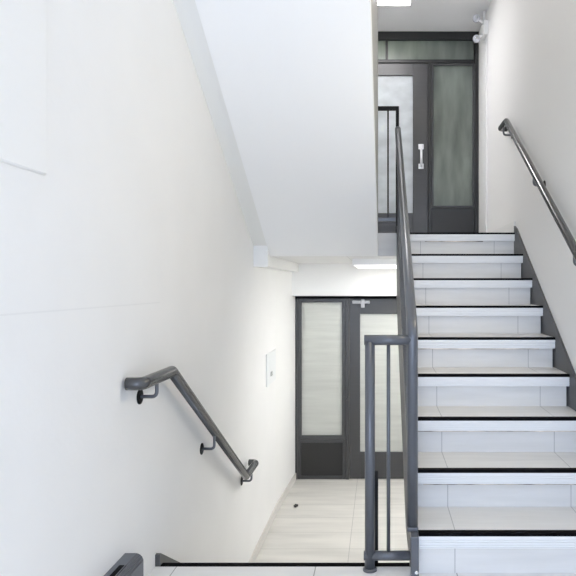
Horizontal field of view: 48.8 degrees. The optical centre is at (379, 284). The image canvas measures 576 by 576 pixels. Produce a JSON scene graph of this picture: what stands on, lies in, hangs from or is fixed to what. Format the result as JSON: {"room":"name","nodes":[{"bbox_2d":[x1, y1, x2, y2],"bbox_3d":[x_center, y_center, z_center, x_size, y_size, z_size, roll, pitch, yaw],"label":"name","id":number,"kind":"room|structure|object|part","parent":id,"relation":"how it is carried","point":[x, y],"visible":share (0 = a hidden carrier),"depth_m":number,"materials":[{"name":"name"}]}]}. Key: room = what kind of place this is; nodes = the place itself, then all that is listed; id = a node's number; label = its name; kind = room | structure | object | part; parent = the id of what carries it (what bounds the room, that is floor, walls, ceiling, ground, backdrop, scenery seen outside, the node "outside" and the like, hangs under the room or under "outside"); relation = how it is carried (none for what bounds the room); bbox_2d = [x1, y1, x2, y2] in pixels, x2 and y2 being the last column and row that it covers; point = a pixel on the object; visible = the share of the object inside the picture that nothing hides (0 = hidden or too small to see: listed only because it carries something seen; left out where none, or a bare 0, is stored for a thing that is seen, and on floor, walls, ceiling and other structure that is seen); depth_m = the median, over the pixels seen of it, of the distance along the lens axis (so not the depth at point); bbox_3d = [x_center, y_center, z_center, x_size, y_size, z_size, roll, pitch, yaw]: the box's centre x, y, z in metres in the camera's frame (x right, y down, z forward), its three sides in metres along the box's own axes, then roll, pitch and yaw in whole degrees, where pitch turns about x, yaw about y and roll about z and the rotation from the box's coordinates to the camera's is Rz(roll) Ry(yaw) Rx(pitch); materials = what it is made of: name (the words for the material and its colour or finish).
{"room":"stairwell","nodes":[
{"label":"stairwell","id":0,"kind":"room"},
{"bbox_2d":[0,0,275,575],"bbox_3d":[-1.045,-0.886,2.925,0.150,6.400,12.550,0,0,0],"label":"wall","id":1,"kind":"structure","parent":0,"point":[132,255],"depth_m":2.39,"materials":[{"name":"white paint"}]},
{"bbox_2d":[0,0,46,175],"bbox_3d":[-0.968,-1.151,0.305,0.009,1.670,3.010,0,0,0],"label":"panel","id":2,"kind":"object","parent":1,"relation":"attached to","point":[23,23],"depth_m":1.69,"materials":[{"name":"white paint"}]},
{"bbox_2d":[104,553,142,575],"bbox_3d":[-0.934,1.115,2.060,0.072,0.196,0.680,0,0,0],"label":"handrail","id":3,"kind":"object","parent":1,"relation":"attached to","point":[129,564],"depth_m":2.29,"materials":[{"name":"grey metal"}]},
{"bbox_2d":[124,366,258,485],"bbox_3d":[-0.923,0.876,3.440,0.094,1.054,2.208,0,0,0],"label":"handrail","id":4,"kind":"object","parent":1,"relation":"attached to","point":[171,372],"visible":1,"depth_m":2.94,"materials":[{"name":"grey metal"}]},
{"bbox_3d":[-0.929,0.423,2.517,0.074,0.068,0.014,0,0,0],"label":"bracket arm","id":5,"kind":"part","parent":4,"relation":"part of","materials":[{"name":"grey metal"}]},
{"bbox_3d":[-0.929,0.854,3.390,0.074,0.088,0.014,0,0,0],"label":"bracket arm","id":6,"kind":"part","parent":4,"relation":"part of","materials":[{"name":"grey metal"}]},
{"bbox_3d":[-0.929,1.341,4.370,0.074,0.078,0.014,0,0,0],"label":"bracket arm","id":7,"kind":"part","parent":4,"relation":"part of","materials":[{"name":"grey metal"}]},
{"bbox_2d":[173,0,298,271],"bbox_3d":[-0.915,-1.472,3.750,0.108,2.664,5.700,0,0,0],"label":"trim","id":8,"kind":"structure","parent":1,"relation":"attached to","point":[187,11],"depth_m":3.65,"materials":[{"name":"white paint"}]},
{"bbox_2d":[266,349,275,386],"bbox_3d":[-0.960,0.729,5.520,0.020,0.280,0.440,0,0,0],"label":"panel","id":9,"kind":"object","parent":1,"relation":"attached to","point":[271,356],"visible":1,"depth_m":5.46,"materials":[{"name":"white plastic"}]},
{"bbox_2d":[248,473,295,562],"bbox_3d":[-0.954,2.076,5.460,0.043,0.075,2.621,0,0,1],"label":"baseboard","id":10,"kind":"structure","parent":1,"relation":"attached to","point":[280,501],"depth_m":5.47,"materials":[{"name":"white tile"}]},
{"bbox_2d":[276,270,294,502],"bbox_3d":[-0.946,0.987,6.343,0.048,2.253,1.086,0,0,0],"label":"wall","id":11,"kind":"structure","parent":1,"relation":"attached to","point":[285,302],"depth_m":6.21,"materials":[{"name":"white paint"}]},
{"bbox_2d":[378,31,478,232],"bbox_3d":[0.045,-1.561,6.716,2.028,2.308,0.148,0,0,0],"label":"door","id":12,"kind":"structure","parent":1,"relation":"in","point":[432,77],"depth_m":6.72,"materials":[{"name":"black metal"}]},
{"bbox_3d":[-0.190,-2.526,6.729,0.500,0.209,0.007,0,0,0],"label":"transom pane","id":13,"kind":"part","parent":12,"relation":"part of","materials":[{"name":"green glass"}]},
{"bbox_3d":[0.022,-1.514,6.734,0.664,1.482,0.008,0,0,0],"label":"frosted pane","id":14,"kind":"part","parent":12,"relation":"part of","materials":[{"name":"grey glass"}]},
{"bbox_3d":[0.441,-1.381,6.677,0.056,0.266,0.070,0,0,0],"label":"pull handle","id":15,"kind":"part","parent":12,"relation":"part of","materials":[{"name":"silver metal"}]},
{"bbox_3d":[0.045,-2.673,6.735,2.028,0.084,0.110,0,0,0],"label":"head frame","id":16,"kind":"part","parent":12,"relation":"part of","materials":[{"name":"black metal"}]},
{"bbox_3d":[0.545,-2.526,6.729,0.920,0.209,0.007,0,0,0],"label":"transom pane","id":17,"kind":"part","parent":12,"relation":"part of","materials":[{"name":"green glass"}]},
{"bbox_3d":[0.785,-1.607,6.734,0.421,1.509,0.008,0,0,0],"label":"frosted pane","id":18,"kind":"part","parent":12,"relation":"part of","materials":[{"name":"green glass"}]},
{"bbox_3d":[0.785,-0.618,6.735,0.465,0.422,0.030,0,0,0],"label":"panel","id":19,"kind":"part","parent":12,"relation":"part of","materials":[{"name":"black metal"}]},
{"bbox_2d":[254,479,408,562],"bbox_3d":[0.045,2.214,5.200,2.030,0.200,8.000,0,0,0],"label":"floor","id":20,"kind":"structure","parent":0,"point":[327,525],"depth_m":5.53,"materials":[{"name":"beige tile"}]},
{"bbox_2d":[155,553,409,566],"bbox_3d":[-0.420,1.638,3.394,1.098,0.952,1.460,0,0,0],"label":"staircase","id":21,"kind":"structure","parent":20,"relation":"on","point":[161,560],"depth_m":2.71,"materials":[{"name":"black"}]},
{"bbox_3d":[-0.960,1.637,3.407,0.020,0.951,1.434,0,0,0],"label":"stair skirting","id":22,"kind":"part","parent":21,"relation":"part of","materials":[{"name":"grey paint"}]},
{"bbox_2d":[375,471,377,562],"bbox_3d":[-0.018,1.094,2.734,0.020,0.560,0.008,0,0,0],"label":"bar","id":23,"kind":"object","parent":21,"relation":"on","point":[376,472],"visible":0.56,"depth_m":2.73,"materials":[{"name":"black metal"}]},
{"bbox_2d":[292,264,396,295],"bbox_3d":[0.045,-0.054,6.748,2.030,0.341,0.296,0,0,0],"label":"wall","id":24,"kind":"structure","parent":0,"point":[311,279],"depth_m":6.60,"materials":[{"name":"white paint"}]},
{"bbox_2d":[295,296,403,479],"bbox_3d":[0.069,1.115,6.793,1.980,1.996,0.145,0,0,0],"label":"door","id":25,"kind":"structure","parent":24,"relation":"in","point":[330,331],"depth_m":6.81,"materials":[{"name":"grey metal"}]},
{"bbox_3d":[-0.634,0.915,6.814,0.440,1.448,0.008,0,0,0],"label":"frosted pane","id":26,"kind":"part","parent":25,"relation":"part of","materials":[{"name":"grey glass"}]},
{"bbox_3d":[0.069,1.115,6.821,1.980,1.996,0.090,0,0,0],"label":"frame","id":27,"kind":"part","parent":25,"relation":"part of","materials":[{"name":"grey metal"}]},
{"bbox_3d":[-0.634,1.897,6.810,0.524,0.431,0.052,0,0,0],"label":"panel frame","id":28,"kind":"part","parent":25,"relation":"part of","materials":[{"name":"grey metal"}]},
{"bbox_3d":[-0.634,1.897,6.814,0.454,0.361,0.024,0,0,0],"label":"panel","id":29,"kind":"part","parent":25,"relation":"part of","materials":[{"name":"black metal"}]},
{"bbox_3d":[0.069,0.133,6.819,1.980,0.031,0.094,0,0,0],"label":"head frame","id":30,"kind":"part","parent":25,"relation":"part of","materials":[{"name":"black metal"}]},
{"bbox_3d":[0.141,1.067,6.814,0.717,1.504,0.008,0,0,0],"label":"frosted pane","id":31,"kind":"part","parent":25,"relation":"part of","materials":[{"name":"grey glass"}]},
{"bbox_2d":[148,567,575,575],"bbox_3d":[0.045,1.314,-0.255,2.030,0.200,5.890,0,0,0],"label":"floor","id":32,"kind":"structure","parent":0,"point":[157,571],"depth_m":2.63,"materials":[{"name":"tile"}]},
{"bbox_2d":[363,126,418,575],"bbox_3d":[0.044,-0.005,3.720,0.234,2.437,2.308,0,0,0],"label":"balustrade","id":33,"kind":"object","parent":32,"relation":"on","point":[406,339],"visible":1,"depth_m":2.65,"materials":[{"name":"grey metal"}]},
{"bbox_3d":[-0.043,0.718,2.655,0.043,0.968,0.042,0,0,0],"label":"post","id":34,"kind":"part","parent":33,"relation":"part of","materials":[{"name":"grey metal"}]},
{"bbox_3d":[0.033,0.234,2.655,0.200,0.044,0.043,0,0,0],"label":"rail","id":35,"kind":"part","parent":33,"relation":"part of","materials":[{"name":"grey metal"}]},
{"bbox_3d":[0.032,1.151,2.655,0.202,0.040,0.039,0,0,0],"label":"rail","id":36,"kind":"part","parent":33,"relation":"part of","materials":[{"name":"grey metal"}]},
{"bbox_3d":[0.138,0.226,3.735,0.023,1.366,2.164,0,0,0],"label":"sloping rail","id":37,"kind":"part","parent":33,"relation":"part of","materials":[{"name":"grey metal"}]},
{"bbox_3d":[0.143,0.404,3.780,0.029,1.620,2.189,0,0,0],"label":"plate","id":38,"kind":"part","parent":33,"relation":"part of","materials":[{"name":"grey paint"}]},
{"bbox_3d":[0.144,1.126,2.623,0.032,0.176,0.105,0,0,0],"label":"post","id":39,"kind":"part","parent":33,"relation":"part of","materials":[{"name":"grey metal"}]},
{"bbox_2d":[410,226,575,572],"bbox_3d":[0.611,0.377,3.688,0.898,1.675,2.416,0,0,0],"label":"staircase","id":40,"kind":"structure","parent":32,"relation":"on","point":[497,375],"depth_m":3.25,"materials":[{"name":"white tile"}]},
{"bbox_3d":[1.052,0.376,3.676,0.014,1.674,2.393,0,0,0],"label":"stair skirting","id":41,"kind":"part","parent":40,"relation":"part of","materials":[{"name":"grey paint"}]},
{"bbox_2d":[271,233,513,263],"bbox_3d":[0.045,-0.316,7.037,2.030,0.181,4.325,0,0,0],"label":"floor","id":42,"kind":"structure","parent":0,"point":[387,242],"depth_m":4.93,"materials":[{"name":"grey stone"}]},
{"bbox_2d":[195,0,377,255],"bbox_3d":[-0.438,-2.153,2.887,0.844,3.856,3.974,0,0,0],"label":"staircase","id":43,"kind":"structure","parent":42,"relation":"attached to","point":[298,79],"depth_m":3.52,"materials":[{"name":"white paint"}]},
{"bbox_2d":[352,259,396,268],"bbox_3d":[0.065,-0.197,5.900,0.600,0.054,1.200,0,0,0],"label":"ceiling light","id":44,"kind":"object","parent":42,"relation":"attached to","point":[358,263],"visible":0.59,"depth_m":5.30,"materials":[{"name":"white plastic"}]},
{"bbox_2d":[355,265,396,267],"bbox_3d":[0.065,-0.177,5.900,0.576,0.010,1.176,0,0,0],"label":"diffuser","id":45,"kind":"object","parent":44,"relation":"attached to","point":[357,266],"depth_m":5.80,"materials":[{"name":"white plastic"}]},
{"bbox_2d":[378,106,398,232],"bbox_3d":[0.004,-0.904,4.900,0.289,0.994,0.030,0,0,0],"label":"guard rail","id":46,"kind":"object","parent":42,"relation":"on","point":[381,227],"visible":0.45,"depth_m":4.89,"materials":[{"name":"black metal"}]},
{"bbox_3d":[0.004,-0.513,4.900,0.289,0.030,0.024,0,0,0],"label":"rail","id":47,"kind":"part","parent":46,"relation":"part of","materials":[{"name":"grey metal"}]},
{"bbox_3d":[0.004,-1.386,4.900,0.289,0.030,0.030,0,0,0],"label":"rail","id":48,"kind":"part","parent":46,"relation":"part of","materials":[{"name":"black metal"}]},
{"bbox_3d":[0.137,-0.889,4.900,0.025,0.964,0.030,0,0,0],"label":"post","id":49,"kind":"part","parent":46,"relation":"part of","materials":[{"name":"black metal"}]},
{"bbox_2d":[378,0,490,44],"bbox_3d":[0.045,-2.816,7.020,2.030,0.200,4.360,0,0,0],"label":"ceiling","id":50,"kind":"structure","parent":0,"point":[422,15],"depth_m":6.29,"materials":[{"name":"white paint"}]},
{"bbox_2d":[378,0,411,5],"bbox_3d":[0.000,-2.706,5.730,0.600,0.020,0.600,0,0,0],"label":"recessed light","id":51,"kind":"object","parent":50,"relation":"in","point":[380,2],"visible":0.59,"depth_m":5.96,"materials":[{"name":"white plastic"}]},
{"bbox_2d":[473,0,575,372],"bbox_3d":[1.135,-0.886,2.925,0.150,6.400,12.550,0,0,0],"label":"wall","id":52,"kind":"structure","parent":0,"point":[531,44],"depth_m":4.23,"materials":[{"name":"white paint"}]},
{"bbox_2d":[473,10,487,42],"bbox_3d":[0.985,-2.550,6.180,0.149,0.332,0.180,0,0,0],"label":"emergency light","id":53,"kind":"object","parent":52,"relation":"attached to","point":[476,18],"visible":0.99,"depth_m":6.12,"materials":[{"name":"white plastic"}]},
{"bbox_2d":[485,37,486,232],"bbox_3d":[1.051,-1.478,6.170,0.018,1.944,0.040,0,0,0],"label":"cable trunking","id":54,"kind":"object","parent":52,"relation":"attached to","point":[485,37],"visible":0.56,"depth_m":6.16,"materials":[{"name":"white plastic"}]},
{"bbox_2d":[490,221,514,232],"bbox_3d":[1.054,-0.454,5.775,0.013,0.095,1.790,0,0,0],"label":"baseboard","id":55,"kind":"structure","parent":52,"relation":"attached to","point":[509,228],"depth_m":5.16,"materials":[{"name":"white paint"}]},
{"bbox_2d":[498,118,575,265],"bbox_3d":[1.014,-0.534,3.695,0.092,1.549,2.934,0,0,0],"label":"handrail","id":56,"kind":"object","parent":52,"relation":"attached to","point":[506,125],"visible":1,"depth_m":3.79,"materials":[{"name":"grey metal"}]}
]}

